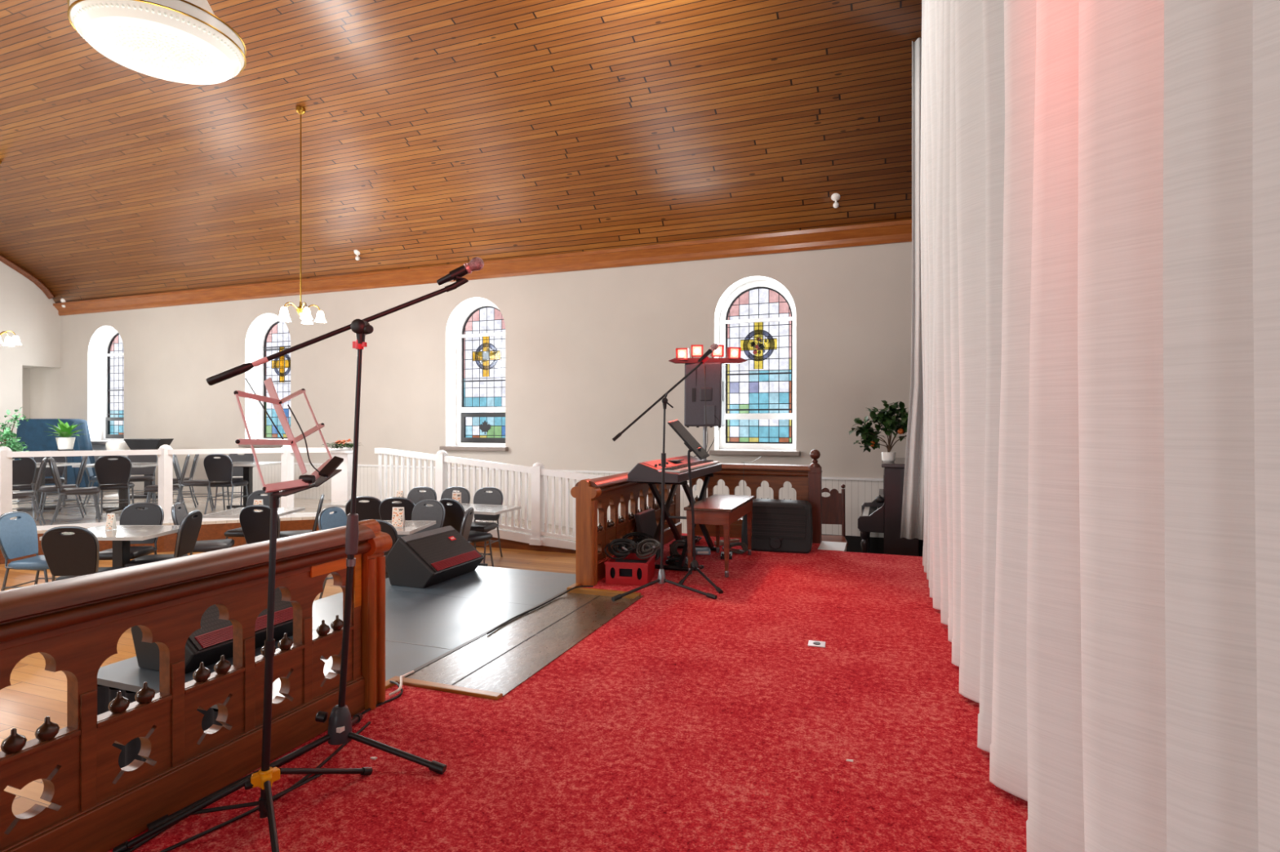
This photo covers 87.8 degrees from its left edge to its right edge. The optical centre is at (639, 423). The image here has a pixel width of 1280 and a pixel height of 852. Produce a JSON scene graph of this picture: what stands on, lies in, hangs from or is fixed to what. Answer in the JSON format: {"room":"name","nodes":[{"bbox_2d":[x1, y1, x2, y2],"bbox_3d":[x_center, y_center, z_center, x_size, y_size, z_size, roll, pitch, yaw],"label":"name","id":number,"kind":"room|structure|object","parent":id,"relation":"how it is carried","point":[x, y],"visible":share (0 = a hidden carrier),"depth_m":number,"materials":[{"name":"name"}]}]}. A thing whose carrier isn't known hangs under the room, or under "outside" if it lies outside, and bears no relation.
{"room":"house of worship","nodes":[
{"label":"house of worship","id":0,"kind":"room"},
{"bbox_2d":[0,261,61,460],"bbox_3d":[-16.198,-1.625,6.439,0.250,6.850,18.100,0,0,20],"label":"wall","id":1,"kind":"structure","parent":0,"point":[26,311],"depth_m":14.21,"materials":[{"name":"paint"}]},
{"bbox_2d":[0,254,54,298],"bbox_3d":[-15.035,-3.884,9.064,0.140,2.312,12.082,0,0,20],"label":"trim","id":2,"kind":"structure","parent":1,"relation":"attached to","point":[37,282],"depth_m":14.24,"materials":[{"name":"brown wood"}]},
{"bbox_2d":[22,366,44,419],"bbox_3d":[-13.879,0.080,14.479,0.950,3.439,1.407,0,0,20],"label":"wall","id":3,"kind":"structure","parent":0,"point":[25,370],"depth_m":15.19,"materials":[{"name":"paint"}]},
{"bbox_2d":[0,519,319,564],"bbox_3d":[-10.116,1.620,8.128,10.000,0.360,10.670,0,0,20],"label":"floor","id":4,"kind":"structure","parent":0,"point":[166,543],"depth_m":9.48,"materials":[{"name":"brown wood"}]},
{"bbox_2d":[12,489,331,533],"bbox_3d":[-10.116,1.420,8.128,10.000,0.040,10.670,0,0,20],"label":"platform","id":5,"kind":"object","parent":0,"point":[67,515],"visible":0.29,"depth_m":10.98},
{"bbox_2d":[0,406,29,503],"bbox_3d":[-11.074,0.541,11.649,0.912,1.718,0.833,0,0,20],"label":"ficus tree","id":6,"kind":"object","parent":5,"relation":"on","point":[7,434],"visible":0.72,"depth_m":11.63,"materials":[{"name":"green plant"}]},
{"bbox_2d":[12,457,38,518],"bbox_3d":[-9.256,0.932,9.910,0.439,0.933,0.562,0,0,-38],"label":"banquet chair","id":7,"kind":"object","parent":5,"relation":"on","point":[24,470],"visible":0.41,"depth_m":9.79,"materials":[{"name":"metal"}]},
{"bbox_2d":[12,457,47,525],"bbox_3d":[-8.291,0.932,8.887,0.562,0.933,0.439,0,0,-38],"label":"banquet chair","id":8,"kind":"object","parent":5,"relation":"on","point":[25,494],"visible":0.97,"depth_m":8.86,"materials":[{"name":"metal"}]},
{"bbox_2d":[16,462,80,512],"bbox_3d":[-9.539,1.024,10.564,0.812,0.752,0.712,0,0,0],"label":"pedestal table","id":9,"kind":"object","parent":5,"relation":"on","point":[58,464],"visible":0.38,"depth_m":10.54,"materials":[{"name":"metal"}]},
{"bbox_2d":[31,450,66,507],"bbox_3d":[-9.854,0.932,11.096,0.439,0.933,0.562,0,0,-40],"label":"banquet chair","id":10,"kind":"object","parent":5,"relation":"on","point":[57,459],"visible":0.25,"depth_m":11.22,"materials":[{"name":"metal"}]},
{"bbox_2d":[14,418,98,493],"bbox_3d":[-11.891,0.645,13.603,1.569,1.470,0.820,0,0,0],"label":"booth seat","id":11,"kind":"object","parent":5,"relation":"on","point":[34,433],"visible":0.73,"depth_m":13.29,"materials":[{"name":"blue fabric"}]},
{"bbox_2d":[35,456,88,520],"bbox_3d":[-8.533,0.932,9.845,0.562,0.933,0.439,0,0,-36],"label":"banquet chair","id":12,"kind":"object","parent":5,"relation":"on","point":[49,488],"visible":0.8,"depth_m":9.80,"materials":[{"name":"metal"}]},
{"bbox_2d":[53,449,75,502],"bbox_3d":[-10.356,0.938,12.000,0.340,0.924,0.340,0,0,20],"label":"plant stand","id":13,"kind":"object","parent":5,"relation":"on","point":[65,469],"visible":0.55,"depth_m":11.98,"materials":[{"name":"grey metal"}]},
{"bbox_2d":[44,418,81,449],"bbox_3d":[-10.359,0.191,11.991,0.769,0.570,0.596,0,0,41],"label":"agave plant","id":14,"kind":"object","parent":13,"relation":"on","point":[65,442],"visible":1,"depth_m":11.92,"materials":[{"name":"green plant"}]},
{"bbox_2d":[48,457,102,524],"bbox_3d":[-7.937,0.932,9.359,0.562,0.933,0.439,0,0,-37],"label":"banquet chair","id":15,"kind":"object","parent":5,"relation":"on","point":[78,491],"visible":0.98,"depth_m":9.26,"materials":[{"name":"metal"}]},
{"bbox_2d":[93,455,134,519],"bbox_3d":[-7.902,0.932,10.025,0.439,0.933,0.562,0,0,-32],"label":"banquet chair","id":16,"kind":"object","parent":5,"relation":"on","point":[114,474],"visible":0.91,"depth_m":9.85,"materials":[{"name":"metal"}]},
{"bbox_2d":[71,462,158,513],"bbox_3d":[-8.222,1.024,10.612,1.062,0.752,0.712,0,0,0],"label":"pedestal table","id":17,"kind":"object","parent":5,"relation":"on","point":[123,494],"visible":0.43,"depth_m":10.56,"materials":[{"name":"laminate"}]},
{"bbox_2d":[127,454,157,502],"bbox_3d":[-8.607,0.932,11.475,0.439,0.933,0.562,0,0,-32],"label":"banquet chair","id":18,"kind":"object","parent":5,"relation":"on","point":[144,458],"visible":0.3,"depth_m":11.61,"materials":[{"name":"metal"}]},
{"bbox_2d":[124,438,173,498],"bbox_3d":[-9.293,0.848,12.600,0.694,1.105,0.440,0,0,0],"label":"lectern","id":19,"kind":"object","parent":5,"relation":"on","point":[137,443],"visible":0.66,"depth_m":12.43,"materials":[{"name":"grey metal"}]},
{"bbox_2d":[143,454,190,514],"bbox_3d":[-7.004,0.932,9.860,0.562,0.933,0.439,0,0,-32],"label":"banquet chair","id":20,"kind":"object","parent":5,"relation":"on","point":[150,489],"visible":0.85,"depth_m":9.80,"materials":[{"name":"metal"}]},
{"bbox_2d":[0,444,351,530],"bbox_3d":[-8.277,0.850,8.324,8.575,1.100,0.546,0,0,-29],"label":"glass railing","id":21,"kind":"object","parent":5,"relation":"on","point":[165,452],"visible":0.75,"depth_m":9.31,"materials":[{"name":"white paint"}]},
{"bbox_2d":[173,454,213,511],"bbox_3d":[-7.140,0.932,10.632,0.562,0.933,0.439,0,0,-30],"label":"banquet chair","id":22,"kind":"object","parent":5,"relation":"on","point":[175,464],"visible":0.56,"depth_m":10.51,"materials":[{"name":"metal"}]},
{"bbox_2d":[203,453,248,514],"bbox_3d":[-6.494,0.932,10.465,0.439,0.933,0.562,0,0,-2],"label":"banquet chair","id":23,"kind":"object","parent":5,"relation":"on","point":[220,471],"visible":0.97,"depth_m":10.25,"materials":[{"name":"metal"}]},
{"bbox_2d":[213,453,254,509],"bbox_3d":[-6.778,0.932,11.139,0.439,0.933,0.562,0,0,-10],"label":"banquet chair","id":24,"kind":"object","parent":5,"relation":"on","point":[237,471],"visible":0.36,"depth_m":11.31,"materials":[{"name":"metal"}]},
{"bbox_2d":[226,462,280,509],"bbox_3d":[-6.395,1.024,10.856,0.862,0.752,0.762,0,0,0],"label":"pedestal table","id":25,"kind":"object","parent":5,"relation":"on","point":[247,466],"visible":0.5,"depth_m":10.81,"materials":[{"name":"metal"}]},
{"bbox_2d":[0,546,575,815],"bbox_3d":[-7.212,1.850,3.133,23.700,0.100,18.100,0,0,20],"label":"floor","id":26,"kind":"structure","parent":0,"point":[34,694],"depth_m":4.71,"materials":[{"name":"brown wood"}]},
{"bbox_2d":[0,511,57,591],"bbox_3d":[-5.868,1.332,6.508,0.562,0.933,0.439,0,0,-2],"label":"banquet chair","id":27,"kind":"object","parent":26,"relation":"on","point":[19,535],"visible":0.82,"depth_m":6.44,"materials":[{"name":"metal"}]},
{"bbox_2d":[40,526,126,581],"bbox_3d":[-4.855,1.332,5.863,0.439,0.933,0.562,0,0,-8],"label":"banquet chair","id":28,"kind":"object","parent":26,"relation":"on","point":[77,554],"visible":0.62,"depth_m":5.63,"materials":[{"name":"plastic"}]},
{"bbox_2d":[39,524,179,567],"bbox_3d":[-5.052,1.424,6.483,0.952,0.752,0.712,0,0,0],"label":"pedestal table","id":29,"kind":"object","parent":26,"relation":"on","point":[121,537],"visible":0.39,"depth_m":6.43,"materials":[{"name":"laminate"}]},
{"bbox_2d":[98,502,164,559],"bbox_3d":[-5.389,1.332,7.017,0.439,0.933,0.562,0,0,-8],"label":"banquet chair","id":30,"kind":"object","parent":26,"relation":"on","point":[131,514],"visible":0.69,"depth_m":7.21,"materials":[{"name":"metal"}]},
{"bbox_2d":[124,510,202,567],"bbox_3d":[-4.678,1.332,6.546,0.562,0.933,0.439,0,0,-12],"label":"banquet chair","id":31,"kind":"object","parent":26,"relation":"on","point":[189,527],"visible":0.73,"depth_m":6.52,"materials":[{"name":"metal"}]},
{"bbox_2d":[171,502,234,554],"bbox_3d":[-4.808,1.332,7.348,0.562,0.933,0.439,0,0,-22],"label":"banquet chair","id":32,"kind":"object","parent":26,"relation":"on","point":[178,511],"visible":0.56,"depth_m":7.23,"materials":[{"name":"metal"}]},
{"bbox_2d":[224,489,279,545],"bbox_3d":[-4.886,1.332,8.385,0.439,0.933,0.562,0,0,2],"label":"banquet chair","id":33,"kind":"object","parent":26,"relation":"on","point":[237,532],"visible":0.36,"depth_m":8.60,"materials":[{"name":"metal"}]},
{"bbox_2d":[202,507,305,518],"bbox_3d":[-4.574,1.424,7.927,0.812,0.752,0.712,0,0,0],"label":"pedestal table","id":34,"kind":"object","parent":26,"relation":"on","point":[234,513],"visible":0.23,"depth_m":7.79,"materials":[{"name":"laminate"}]},
{"bbox_2d":[239,505,279,544],"bbox_3d":[-4.046,1.332,7.325,0.439,0.933,0.562,0,0,2],"label":"banquet chair","id":35,"kind":"object","parent":26,"relation":"on","point":[255,526],"visible":0.53,"depth_m":7.09,"materials":[{"name":"metal"}]},
{"bbox_2d":[279,493,324,537],"bbox_3d":[-4.122,1.332,8.043,0.562,0.933,0.439,0,0,-24],"label":"banquet chair","id":36,"kind":"object","parent":26,"relation":"on","point":[289,533],"visible":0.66,"depth_m":7.96,"materials":[{"name":"metal"}]},
{"bbox_2d":[318,506,346,599],"bbox_3d":[-2.950,1.332,6.844,0.562,0.933,0.439,0,0,12],"label":"banquet chair","id":37,"kind":"object","parent":26,"relation":"on","point":[338,518],"visible":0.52,"depth_m":6.84,"materials":[{"name":"metal"}]},
{"bbox_2d":[97,565,575,768],"bbox_3d":[-1.555,1.514,4.312,1.547,0.573,2.824,0,0,20],"label":"stage","id":38,"kind":"object","parent":26,"relation":"on","point":[424,626],"visible":0.22,"depth_m":4.16,"materials":[{"name":"wood"}]},
{"bbox_2d":[130,587,293,674],"bbox_3d":[-2.251,1.047,3.604,0.459,0.365,0.670,0,0,20],"label":"wedge monitor","id":39,"kind":"object","parent":38,"relation":"on","point":[206,645],"visible":0.31,"depth_m":3.37,"materials":[{"name":"plastic"}]},
{"bbox_2d":[188,587,293,651],"bbox_3d":[-2.167,1.007,3.573,0.278,0.212,0.610,0,0,20],"label":"grille","id":40,"kind":"object","parent":39,"relation":"attached to","point":[215,633],"depth_m":3.43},
{"bbox_2d":[385,525,484,588],"bbox_3d":[-1.623,1.047,5.312,0.459,0.365,0.670,0,0,20],"label":"wedge monitor","id":41,"kind":"object","parent":38,"relation":"on","point":[425,559],"visible":0.98,"depth_m":5.08,"materials":[{"name":"plastic"}]},
{"bbox_2d":[406,529,482,572],"bbox_3d":[-1.538,1.007,5.281,0.278,0.212,0.610,0,0,20],"label":"grille","id":42,"kind":"object","parent":41,"relation":"attached to","point":[441,550],"depth_m":5.24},
{"bbox_2d":[328,449,353,514],"bbox_3d":[-4.392,1.100,9.842,0.300,1.400,0.300,0,0,0],"label":"pedestal","id":43,"kind":"object","parent":26,"relation":"on","point":[341,482],"visible":0.34,"depth_m":9.72,"materials":[{"name":"white paint"}]},
{"bbox_2d":[345,496,381,521],"bbox_3d":[-3.321,1.332,8.161,0.439,0.933,0.562,0,0,-10],"label":"banquet chair","id":44,"kind":"object","parent":26,"relation":"on","point":[365,510],"visible":0.35,"depth_m":7.92,"materials":[{"name":"plastic"}]},
{"bbox_2d":[359,519,398,574],"bbox_3d":[-2.385,1.332,6.264,0.439,0.933,0.562,0,0,5],"label":"banquet chair","id":45,"kind":"object","parent":26,"relation":"on","point":[387,527],"visible":0.17,"depth_m":5.99,"materials":[{"name":"plastic"}]},
{"bbox_2d":[378,497,414,538],"bbox_3d":[-2.858,1.332,8.065,0.439,0.933,0.562,0,0,-2],"label":"banquet chair","id":46,"kind":"object","parent":26,"relation":"on","point":[385,509],"visible":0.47,"depth_m":7.81,"materials":[{"name":"plastic"}]},
{"bbox_2d":[385,520,435,578],"bbox_3d":[-2.606,1.424,6.819,0.792,0.752,0.712,0,0,3],"label":"pedestal table","id":47,"kind":"object","parent":26,"relation":"on","point":[411,527],"visible":0.16,"depth_m":6.79,"materials":[{"name":"laminate"}]},
{"bbox_2d":[391,506,404,527],"bbox_3d":[-2.439,0.948,6.719,0.115,0.200,0.062,0,0,0],"label":"menu card","id":48,"kind":"object","parent":47,"relation":"on","point":[398,515],"visible":0.86,"depth_m":6.70,"materials":[{"name":"paper"}]},
{"bbox_2d":[407,486,436,505],"bbox_3d":[-3.011,1.332,8.839,0.439,0.933,0.562,0,0,10],"label":"banquet chair","id":49,"kind":"object","parent":26,"relation":"on","point":[415,495],"visible":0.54,"depth_m":9.06,"materials":[{"name":"plastic"}]},
{"bbox_2d":[411,499,445,534],"bbox_3d":[-2.460,1.332,7.298,0.439,0.933,0.562,0,0,18],"label":"banquet chair","id":50,"kind":"object","parent":26,"relation":"on","point":[420,512],"visible":0.49,"depth_m":7.49,"materials":[{"name":"plastic"}]},
{"bbox_2d":[440,486,470,503],"bbox_3d":[-2.561,1.332,8.841,0.439,0.933,0.562,0,0,12],"label":"banquet chair","id":51,"kind":"object","parent":26,"relation":"on","point":[447,493],"visible":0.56,"depth_m":9.06,"materials":[{"name":"plastic"}]},
{"bbox_2d":[439,498,493,567],"bbox_3d":[-2.064,1.332,7.879,0.439,0.933,0.562,0,0,30],"label":"banquet chair","id":52,"kind":"object","parent":26,"relation":"on","point":[455,513],"visible":0.48,"depth_m":7.68,"materials":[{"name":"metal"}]},
{"bbox_2d":[459,506,473,541],"bbox_3d":[-2.010,1.332,6.832,0.562,0.933,0.439,0,0,-4],"label":"banquet chair","id":53,"kind":"object","parent":26,"relation":"on","point":[467,520],"visible":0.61,"depth_m":6.76,"materials":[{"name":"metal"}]},
{"bbox_2d":[426,502,521,566],"bbox_3d":[-2.208,1.424,8.335,1.292,0.752,0.660,0,0,20],"label":"pedestal table","id":54,"kind":"object","parent":26,"relation":"on","point":[487,509],"visible":0.19,"depth_m":8.23,"materials":[{"name":"laminate"}]},
{"bbox_2d":[470,487,503,563],"bbox_3d":[-2.103,1.332,8.763,0.439,0.933,0.562,0,0,14],"label":"banquet chair","id":55,"kind":"object","parent":26,"relation":"on","point":[481,496],"visible":0.72,"depth_m":8.93,"materials":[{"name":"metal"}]},
{"bbox_2d":[0,0,921,303],"bbox_3d":[-6.179,-3.860,2.753,21.500,2.520,18.207,0,0,20],"label":"ceiling","id":56,"kind":"structure","parent":0,"point":[434,132],"depth_m":8.82,"materials":[{"name":"brown wood"}]},
{"bbox_2d":[66,0,246,84],"bbox_3d":[-3.588,-3.779,5.000,1.083,2.126,1.083,0,0,-13],"label":"pendant light","id":57,"kind":"object","parent":56,"relation":"hanging from","point":[184,42],"visible":1,"depth_m":4.80,"materials":[{"name":"white"}]},
{"bbox_2d":[277,106,326,324],"bbox_3d":[-4.487,-2.758,8.821,0.597,2.808,0.575,0,0,-8],"label":"brass chandelier","id":58,"kind":"object","parent":56,"relation":"hanging from","point":[304,312],"visible":1,"depth_m":8.79,"materials":[{"name":"gold"}]},
{"bbox_2d":[900,37,924,540],"bbox_3d":[2.890,-1.365,6.766,0.451,5.090,0.104,0,0,20],"label":"curtain","id":59,"kind":"object","parent":56,"relation":"hanging from","point":[913,506],"visible":0.28,"depth_m":6.80,"materials":[{"name":"fabric"}]},
{"bbox_3d":[1.444,-4.050,2.825,0.040,0.040,6.700,0,0,20],"label":"track","id":60,"kind":"object","parent":56,"relation":"attached to","visible":0},
{"bbox_2d":[920,0,1279,851],"bbox_3d":[1.591,-1.423,2.997,0.351,5.205,6.165,0,0,19],"label":"stage curtain","id":61,"kind":"object","parent":60,"relation":"hanging from","point":[1100,180],"visible":1,"depth_m":1.31,"materials":[{"name":"fabric"}]},
{"bbox_2d":[30,241,911,494],"bbox_3d":[-4.056,-0.380,11.855,23.800,4.560,0.450,0,0,20],"label":"wall","id":62,"kind":"structure","parent":0,"point":[588,353],"depth_m":10.72,"materials":[{"name":"paint"}]},
{"bbox_2d":[90,329,124,444],"bbox_3d":[-11.484,-0.823,14.502,1.290,2.565,0.490,0,0,20],"label":"window","id":63,"kind":"structure","parent":62,"relation":"in","point":[113,350],"depth_m":14.78,"materials":[{"name":"glass"}]},
{"bbox_2d":[238,315,290,448],"bbox_3d":[-7.082,-0.823,12.883,1.290,2.565,0.490,0,0,20],"label":"window","id":64,"kind":"structure","parent":62,"relation":"in","point":[275,337],"depth_m":13.14,"materials":[{"name":"glass"}]},
{"bbox_2d":[439,300,508,451],"bbox_3d":[-2.709,-0.823,11.274,1.290,2.565,0.490,0,0,20],"label":"window","id":65,"kind":"structure","parent":62,"relation":"in","point":[481,329],"depth_m":11.48,"materials":[{"name":"glass"}]},
{"bbox_2d":[53,219,911,315],"bbox_3d":[-2.986,-2.550,11.142,21.300,0.300,0.150,0,0,20],"label":"trim","id":66,"kind":"structure","parent":62,"relation":"attached to","point":[900,231],"depth_m":10.55,"materials":[{"name":"brown wood"}]},
{"bbox_2d":[254,461,883,480],"bbox_3d":[-0.482,0.755,10.273,16.000,0.030,0.050,0,0,20],"label":"trim","id":67,"kind":"structure","parent":62,"relation":"attached to","point":[308,464],"depth_m":10.36,"materials":[{"name":"white paint"}]},
{"bbox_2d":[232,464,919,539],"bbox_3d":[-0.478,1.285,10.285,16.000,1.030,0.025,0,0,20],"label":"wainscoting","id":68,"kind":"structure","parent":62,"relation":"attached to","point":[857,492],"depth_m":10.62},
{"bbox_2d":[709,280,800,456],"bbox_3d":[1.688,-0.823,9.656,1.290,2.565,0.490,0,0,20],"label":"window","id":69,"kind":"structure","parent":62,"relation":"in","point":[758,317],"depth_m":9.82,"materials":[{"name":"glass"}]},
{"bbox_2d":[822,534,923,556],"bbox_3d":[4.120,1.665,8.591,6.200,0.270,0.030,0,0,20],"label":"baseboard","id":70,"kind":"structure","parent":62,"relation":"attached to","point":[876,544],"depth_m":8.95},
{"bbox_2d":[406,592,632,693],"bbox_3d":[-0.578,1.241,3.873,0.560,0.038,1.810,0,0,20],"label":"floor","id":71,"kind":"structure","parent":0,"point":[501,673],"depth_m":3.66,"materials":[{"name":"brown paint"}]},
{"bbox_2d":[478,516,575,542],"bbox_3d":[-1.733,1.600,10.132,4.350,0.400,1.120,0,0,20],"label":"floor","id":72,"kind":"structure","parent":0,"point":[571,530],"depth_m":10.33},
{"bbox_2d":[470,537,575,553],"bbox_3d":[-1.887,1.620,9.570,4.450,0.360,0.040,0,0,20],"label":"trim","id":73,"kind":"structure","parent":72,"relation":"attached to","point":[504,544],"depth_m":9.48,"materials":[{"name":"brown wood"}]},
{"bbox_2d":[374,448,696,550],"bbox_3d":[-1.699,1.123,9.501,5.150,1.475,0.180,0,0,20],"label":"ramp railing","id":74,"kind":"object","parent":72,"relation":"on","point":[540,475],"visible":0.53,"depth_m":9.53,"materials":[{"name":"white paint"}]},
{"bbox_2d":[106,533,1027,851],"bbox_3d":[1.624,1.230,1.736,6.150,0.060,9.580,0,0,20],"label":"floor","id":75,"kind":"structure","parent":0,"point":[687,721],"depth_m":2.50,"materials":[{"name":"carpet"}]},
{"bbox_2d":[0,519,392,851],"bbox_3d":[-1.506,0.808,1.958,0.212,0.783,1.995,0,0,20],"label":"altar rail","id":76,"kind":"object","parent":75,"relation":"on","point":[97,805],"visible":0.91,"depth_m":2.04,"materials":[{"name":"brown wood"}]},
{"bbox_2d":[112,377,372,851],"bbox_3d":[-1.192,0.527,2.043,0.519,1.354,0.530,0,0,4],"label":"music stand","id":77,"kind":"object","parent":75,"relation":"on","point":[264,779],"visible":1,"depth_m":1.99,"materials":[{"name":"black metal"}]},
{"bbox_2d":[270,469,342,496],"bbox_3d":[-1.016,0.181,2.049,0.065,0.060,0.263,0,0,11],"label":"tray","id":78,"kind":"object","parent":77,"relation":"on","point":[318,477],"depth_m":2.03,"materials":[{"name":"grey metal"}]},
{"bbox_2d":[124,680,403,851],"bbox_3d":[-1.324,1.187,2.203,0.121,0.026,1.720,0,0,16],"label":"cable","id":79,"kind":"object","parent":75,"relation":"on","point":[144,842],"visible":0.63,"depth_m":2.34,"materials":[{"name":"black rubber"}]},
{"bbox_2d":[159,721,370,851],"bbox_3d":[-1.228,1.194,2.062,0.104,0.010,1.223,0,0,18],"label":"cable","id":80,"kind":"object","parent":75,"relation":"on","point":[362,729],"visible":0.79,"depth_m":2.01,"materials":[{"name":"black rubber"}]},
{"bbox_2d":[146,265,468,831],"bbox_3d":[-1.117,0.304,2.391,0.959,1.803,0.585,0,0,-24],"label":"microphone stand","id":81,"kind":"object","parent":75,"relation":"on","point":[340,723],"visible":0.98,"depth_m":2.34,"materials":[{"name":"metal"}]},
{"bbox_2d":[436,257,484,285],"bbox_3d":[-0.678,-0.573,2.518,0.174,0.110,0.050,0,0,-2],"label":"microphone","id":82,"kind":"object","parent":81,"relation":"attached to","point":[476,264],"visible":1,"depth_m":2.50,"materials":[{"name":"grey metal"}]},
{"bbox_2d":[385,675,502,700],"bbox_3d":[-0.914,1.223,2.925,0.585,0.074,0.220,0,0,20],"label":"trim","id":83,"kind":"structure","parent":75,"relation":"on","point":[406,682],"depth_m":2.99,"materials":[{"name":"brown wood"}]},
{"bbox_2d":[570,471,681,586],"bbox_3d":[-0.007,0.808,6.034,0.212,0.783,2.380,0,0,20],"label":"altar rail","id":84,"kind":"object","parent":75,"relation":"on","point":[591,495],"visible":0.53,"depth_m":5.20,"materials":[{"name":"brown wood"}]},
{"bbox_2d":[604,538,655,585],"bbox_3d":[-0.098,1.045,5.101,0.384,0.312,0.399,0,0,10],"label":"plastic crate","id":85,"kind":"object","parent":75,"relation":"on","point":[631,570],"depth_m":4.97,"materials":[{"name":"red plastic"}]},
{"bbox_2d":[635,538,660,559],"bbox_3d":[0.060,0.956,5.066,0.210,0.142,0.158,0,0,36],"label":"cable coil","id":86,"kind":"object","parent":85,"relation":"on","point":[654,546],"visible":1,"depth_m":5.06,"materials":[{"name":"grey rubber"}]},
{"bbox_2d":[634,508,660,558],"bbox_3d":[0.081,0.990,5.884,0.135,0.420,0.400,0,0,20],"label":"case","id":87,"kind":"object","parent":75,"relation":"on","point":[646,521],"visible":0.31,"depth_m":5.84,"materials":[{"name":"black plastic"}]},
{"bbox_2d":[611,355,717,601],"bbox_3d":[0.158,0.352,4.895,0.724,1.710,0.796,0,0,-2],"label":"microphone stand","id":88,"kind":"object","parent":75,"relation":"on","point":[661,579],"visible":1,"depth_m":4.81,"materials":[{"name":"grey metal"}]},
{"bbox_2d":[636,473,715,571],"bbox_3d":[0.346,0.833,5.893,0.460,0.730,1.000,0,0,20],"label":"keyboard stand","id":89,"kind":"object","parent":75,"relation":"on","point":[652,486],"visible":0.43,"depth_m":5.87,"materials":[{"name":"grey metal"}]},
{"bbox_2d":[627,455,721,483],"bbox_3d":[0.350,0.390,5.918,0.430,0.152,1.450,0,0,20],"label":"keyboard","id":90,"kind":"object","parent":89,"relation":"on","point":[677,468],"visible":0.87,"depth_m":5.35,"materials":[{"name":"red plastic"}]},
{"bbox_2d":[678,447,723,593],"bbox_3d":[0.410,0.695,5.096,0.298,1.028,0.845,0,0,-4],"label":"tablet stand","id":91,"kind":"object","parent":75,"relation":"on","point":[695,566],"visible":0.89,"depth_m":5.13,"materials":[{"name":"black metal"}]},
{"bbox_2d":[667,419,709,460],"bbox_3d":[0.378,0.125,5.158,0.282,0.310,0.210,0,0,20],"label":"tablet","id":92,"kind":"object","parent":91,"relation":"attached to","point":[690,442],"visible":0.98,"depth_m":5.13,"materials":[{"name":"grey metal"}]},
{"bbox_2d":[684,494,755,577],"bbox_3d":[0.699,0.932,5.678,0.380,0.535,1.020,0,0,20],"label":"piano bench","id":93,"kind":"object","parent":75,"relation":"on","point":[718,510],"visible":0.92,"depth_m":5.28,"materials":[{"name":"brown wood"}]},
{"bbox_2d":[688,449,822,543],"bbox_3d":[1.184,0.732,6.940,1.380,0.937,0.185,0,0,20],"label":"altar rail","id":94,"kind":"object","parent":75,"relation":"on","point":[806,480],"visible":0.4,"depth_m":6.82,"materials":[{"name":"brown wood"}]},
{"bbox_2d":[741,498,813,553],"bbox_3d":[1.314,0.975,6.377,0.650,0.450,0.443,0,0,16],"label":"floor speaker","id":95,"kind":"object","parent":75,"relation":"on","point":[781,526],"visible":0.89,"depth_m":6.24,"materials":[{"name":"black plastic"}]},
{"bbox_2d":[746,504,806,540],"bbox_3d":[1.283,0.940,6.261,0.545,0.320,0.117,0,0,16],"label":"grille","id":96,"kind":"object","parent":95,"relation":"attached to","point":[769,522],"depth_m":6.25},
{"bbox_3d":[3.693,1.794,7.432,6.200,0.012,2.500,0,0,20],"label":"floor","id":97,"kind":"structure","parent":0,"visible":0},
{"bbox_2d":[702,426,706,498],"bbox_3d":[0.722,0.914,7.480,0.296,1.750,0.283,0,0,20],"label":"pole","id":98,"kind":"object","parent":97,"relation":"on","point":[704,428],"visible":0.02,"depth_m":7.43,"materials":[{"name":"grey metal"}]},
{"bbox_2d":[684,362,724,427],"bbox_3d":[0.727,-0.308,7.447,0.414,0.712,0.365,0,0,14],"label":"loudspeaker","id":99,"kind":"object","parent":98,"relation":"on","point":[695,393],"visible":0.98,"depth_m":7.29,"materials":[{"name":"plastic"}]},
{"bbox_2d":[668,345,747,364],"bbox_3d":[0.751,-0.763,7.365,0.876,0.208,0.184,0,0,0],"label":"light bar","id":100,"kind":"object","parent":99,"relation":"on","point":[733,353],"visible":0.91,"depth_m":7.32,"materials":[{"name":"metal"}]},
{"bbox_2d":[822,484,848,546],"bbox_3d":[2.137,1.257,7.619,0.452,1.086,0.518,0,0,12],"label":"carved chair","id":101,"kind":"object","parent":97,"relation":"on","point":[833,505],"visible":0.44,"depth_m":7.78,"materials":[{"name":"brown wood"}]},
{"bbox_2d":[857,457,918,556],"bbox_3d":[3.046,1.131,8.160,0.665,1.353,1.460,0,0,20],"label":"upright piano","id":102,"kind":"object","parent":97,"relation":"on","point":[885,517],"visible":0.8,"depth_m":7.49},
{"bbox_2d":[848,400,908,462],"bbox_3d":[2.912,0.092,7.812,0.881,0.726,0.562,0,0,17],"label":"potted plant","id":103,"kind":"object","parent":102,"relation":"on","point":[891,422],"visible":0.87,"depth_m":7.79,"materials":[{"name":"green plant"}]},
{"bbox_3d":[1.620,1.530,1.738,6.160,0.540,9.580,0,0,20],"label":"floor","id":104,"kind":"structure","parent":0,"visible":0},
{"bbox_2d":[499,595,643,697],"bbox_3d":[-0.305,1.228,3.772,0.033,0.064,1.810,0,0,20],"label":"trim","id":105,"kind":"structure","parent":104,"relation":"attached to","point":[522,679],"depth_m":3.51,"materials":[{"name":"brown paint"}]},
{"bbox_2d":[566,582,640,599],"bbox_3d":[-0.240,1.223,4.793,0.560,0.074,0.170,0,0,20],"label":"trim","id":106,"kind":"structure","parent":104,"relation":"attached to","point":[597,592],"depth_m":4.72,"materials":[{"name":"brown wood"}]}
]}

